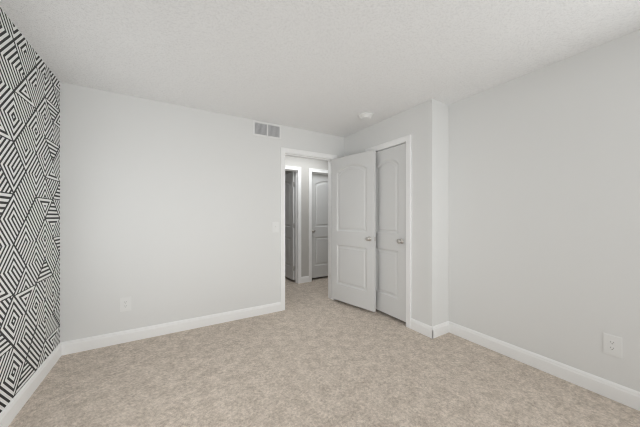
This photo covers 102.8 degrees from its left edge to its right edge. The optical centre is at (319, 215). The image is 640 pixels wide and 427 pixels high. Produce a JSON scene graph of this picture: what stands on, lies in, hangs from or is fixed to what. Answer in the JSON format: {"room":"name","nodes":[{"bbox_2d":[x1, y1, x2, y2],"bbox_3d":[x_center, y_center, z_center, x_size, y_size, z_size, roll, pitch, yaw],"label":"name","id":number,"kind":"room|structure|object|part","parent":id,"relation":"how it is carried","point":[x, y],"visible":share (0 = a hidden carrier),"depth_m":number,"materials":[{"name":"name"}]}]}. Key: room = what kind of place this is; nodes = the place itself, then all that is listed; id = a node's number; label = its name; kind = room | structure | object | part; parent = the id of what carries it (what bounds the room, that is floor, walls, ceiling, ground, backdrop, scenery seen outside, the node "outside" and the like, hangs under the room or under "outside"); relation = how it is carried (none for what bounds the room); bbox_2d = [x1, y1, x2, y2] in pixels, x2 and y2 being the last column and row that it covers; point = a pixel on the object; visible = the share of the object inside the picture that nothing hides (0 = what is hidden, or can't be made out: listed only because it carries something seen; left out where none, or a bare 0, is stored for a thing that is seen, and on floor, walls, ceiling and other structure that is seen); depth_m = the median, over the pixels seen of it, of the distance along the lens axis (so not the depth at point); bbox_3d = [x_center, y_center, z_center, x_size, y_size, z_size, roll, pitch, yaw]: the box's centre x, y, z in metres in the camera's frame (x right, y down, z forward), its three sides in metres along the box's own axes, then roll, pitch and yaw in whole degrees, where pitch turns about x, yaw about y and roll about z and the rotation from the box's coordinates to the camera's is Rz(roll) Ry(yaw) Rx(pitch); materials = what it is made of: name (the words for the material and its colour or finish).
{"room":"empty bedroom","nodes":[
{"label":"empty bedroom","id":0,"kind":"room"},
{"bbox_2d":[0,8,59,412],"bbox_3d":[-1.264,0.024,0.398,0.120,2.440,4.320,0,0,-31],"label":"wall","id":1,"kind":"structure","parent":0,"point":[29,211],"depth_m":1.74,"materials":[{"name":"multicoloured paper"}]},
{"bbox_2d":[0,343,61,426],"bbox_3d":[-1.237,1.187,0.483,0.014,0.115,4.200,0,0,-31],"label":"baseboard","id":2,"kind":"structure","parent":1,"relation":"attached to","point":[14,406],"depth_m":1.73,"materials":[{"name":"white paint"}]},
{"bbox_2d":[60,82,343,341],"bbox_3d":[-0.679,0.024,3.335,4.140,2.440,0.120,0,0,-31],"label":"wall","id":3,"kind":"structure","parent":0,"point":[169,212],"depth_m":2.68,"materials":[{"name":"white paint"}]},
{"bbox_2d":[120,296,130,311],"bbox_3d":[-1.916,0.869,2.520,0.088,0.138,0.008,0,0,-31],"label":"outlet","id":4,"kind":"object","parent":3,"relation":"attached to","point":[125,303],"visible":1,"depth_m":2.52,"materials":[{"name":"white plastic"}]},
{"bbox_2d":[60,302,280,354],"bbox_3d":[-1.417,1.187,2.815,2.100,0.115,0.014,0,0,-31],"label":"baseboard","id":5,"kind":"structure","parent":3,"relation":"attached to","point":[90,343],"depth_m":2.67,"materials":[{"name":"white paint"}]},
{"bbox_2d":[253,120,280,139],"bbox_3d":[-0.672,-1.095,3.264,0.370,0.185,0.008,0,0,-31],"label":"air vent","id":6,"kind":"object","parent":3,"relation":"in","point":[267,130],"visible":1,"depth_m":3.26,"materials":[{"name":"white plastic"}]},
{"bbox_2d":[280,147,336,310],"bbox_3d":[-0.162,0.172,3.635,0.895,2.145,0.143,0,0,-31],"label":"door frame","id":7,"kind":"structure","parent":3,"relation":"attached to","point":[283,150],"depth_m":3.37,"materials":[{"name":"white paint"}]},
{"bbox_2d":[331,150,375,311],"bbox_3d":[0.432,0.189,3.495,0.157,2.030,0.767,0,0,-43],"label":"bedroom door","id":8,"kind":"structure","parent":7,"relation":"attached to","point":[353,229],"depth_m":3.44,"materials":[{"name":"white paint"}]},
{"bbox_2d":[285,155,327,276],"bbox_3d":[-0.343,0.024,4.818,5.200,2.440,0.120,0,0,-31],"label":"wall","id":9,"kind":"structure","parent":0,"point":[305,164],"depth_m":4.79,"materials":[{"name":"grey paint"}]},
{"bbox_2d":[285,172,294,279],"bbox_3d":[-0.683,0.189,5.119,0.157,2.030,0.762,0,0,-31],"label":"door","id":10,"kind":"structure","parent":9,"relation":"in","point":[290,225],"depth_m":4.88,"materials":[{"name":"white paint"}]},
{"bbox_2d":[285,166,300,283],"bbox_3d":[-0.763,0.172,4.555,0.890,2.145,0.139,0,0,-31],"label":"door frame","id":11,"kind":"structure","parent":9,"relation":"attached to","point":[299,217],"depth_m":4.71,"materials":[{"name":"white paint"}]},
{"bbox_2d":[301,276,308,282],"bbox_3d":[-0.281,1.187,4.777,0.165,0.115,0.014,0,0,-31],"label":"baseboard","id":12,"kind":"structure","parent":9,"relation":"attached to","point":[304,279],"depth_m":4.77,"materials":[{"name":"white paint"}]},
{"bbox_2d":[309,168,327,281],"bbox_3d":[0.173,0.172,5.046,0.890,2.145,0.019,0,0,-31],"label":"door frame","id":13,"kind":"structure","parent":9,"relation":"attached to","point":[311,170],"depth_m":4.83,"materials":[{"name":"white paint"}]},
{"bbox_2d":[312,173,327,277],"bbox_3d":[0.121,0.189,5.143,0.764,2.030,0.157,0,0,-31],"label":"door","id":14,"kind":"structure","parent":9,"relation":"in","point":[319,225],"depth_m":5.05,"materials":[{"name":"white paint"}]},
{"bbox_2d":[0,0,639,136],"bbox_3d":[0.441,-1.246,3.002,5.720,0.100,7.040,0,0,-31],"label":"ceiling","id":15,"kind":"structure","parent":0,"point":[334,67],"depth_m":1.81,"materials":[{"name":"paint"}]},
{"bbox_2d":[358,112,372,119],"bbox_3d":[0.542,-1.174,3.028,0.172,0.044,0.172,0,0,-31],"label":"smoke detector","id":16,"kind":"object","parent":15,"relation":"attached to","point":[365,116],"visible":0.98,"depth_m":2.98,"materials":[{"name":"white plastic"}]},
{"bbox_2d":[8,276,639,426],"bbox_3d":[0.441,1.294,3.002,5.720,0.100,7.040,0,0,-31],"label":"floor","id":17,"kind":"structure","parent":0,"point":[312,354],"depth_m":1.91,"materials":[{"name":"beige carpet"}]},
{"bbox_2d":[344,99,438,326],"bbox_3d":[0.810,0.024,3.282,0.120,2.440,1.500,0,0,-31],"label":"wall","id":18,"kind":"structure","parent":0,"point":[419,123],"depth_m":2.72,"materials":[{"name":"white paint"}]},
{"bbox_2d":[365,134,410,327],"bbox_3d":[0.846,0.172,3.163,0.179,2.145,0.740,0,0,-31],"label":"door frame","id":19,"kind":"structure","parent":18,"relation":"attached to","point":[391,146],"depth_m":3.05,"materials":[{"name":"white paint"}]},
{"bbox_3d":[0.834,0.189,3.162,0.157,2.030,0.614,0,0,-31],"label":"closet door","id":20,"kind":"part","parent":19,"relation":"part of","materials":[{"name":"white wood"}]},
{"bbox_2d":[410,318,432,338],"bbox_3d":[1.074,1.187,2.709,0.014,0.115,0.274,0,0,-31],"label":"baseboard","id":21,"kind":"structure","parent":18,"relation":"attached to","point":[421,327],"depth_m":2.70,"materials":[{"name":"white paint"}]},
{"bbox_2d":[439,102,448,323],"bbox_3d":[1.336,0.024,2.792,0.280,2.440,0.120,0,0,-31],"label":"wall","id":22,"kind":"structure","parent":0,"point":[443,212],"depth_m":2.71,"materials":[{"name":"white paint"}]},
{"bbox_2d":[431,321,448,337],"bbox_3d":[1.261,1.187,2.670,0.294,0.115,0.014,0,0,-31],"label":"baseboard","id":23,"kind":"structure","parent":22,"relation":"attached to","point":[440,329],"depth_m":2.66,"materials":[{"name":"white paint"}]},
{"bbox_2d":[449,30,639,391],"bbox_3d":[2.159,0.024,1.572,0.120,2.440,2.820,0,0,-31],"label":"wall","id":24,"kind":"structure","parent":0,"point":[544,211],"depth_m":1.99,"materials":[{"name":"white paint"}]},
{"bbox_2d":[449,321,639,410],"bbox_3d":[2.071,1.187,1.589,0.014,0.115,2.700,0,0,-31],"label":"baseboard","id":25,"kind":"structure","parent":24,"relation":"attached to","point":[624,395],"depth_m":1.98,"materials":[{"name":"white paint"}]},
{"bbox_2d":[603,333,621,357],"bbox_3d":[1.986,0.879,1.736,0.008,0.138,0.088,0,0,-31],"label":"outlet","id":26,"kind":"object","parent":24,"relation":"attached to","point":[612,345],"visible":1,"depth_m":1.73,"materials":[{"name":"white plastic"}]}
]}

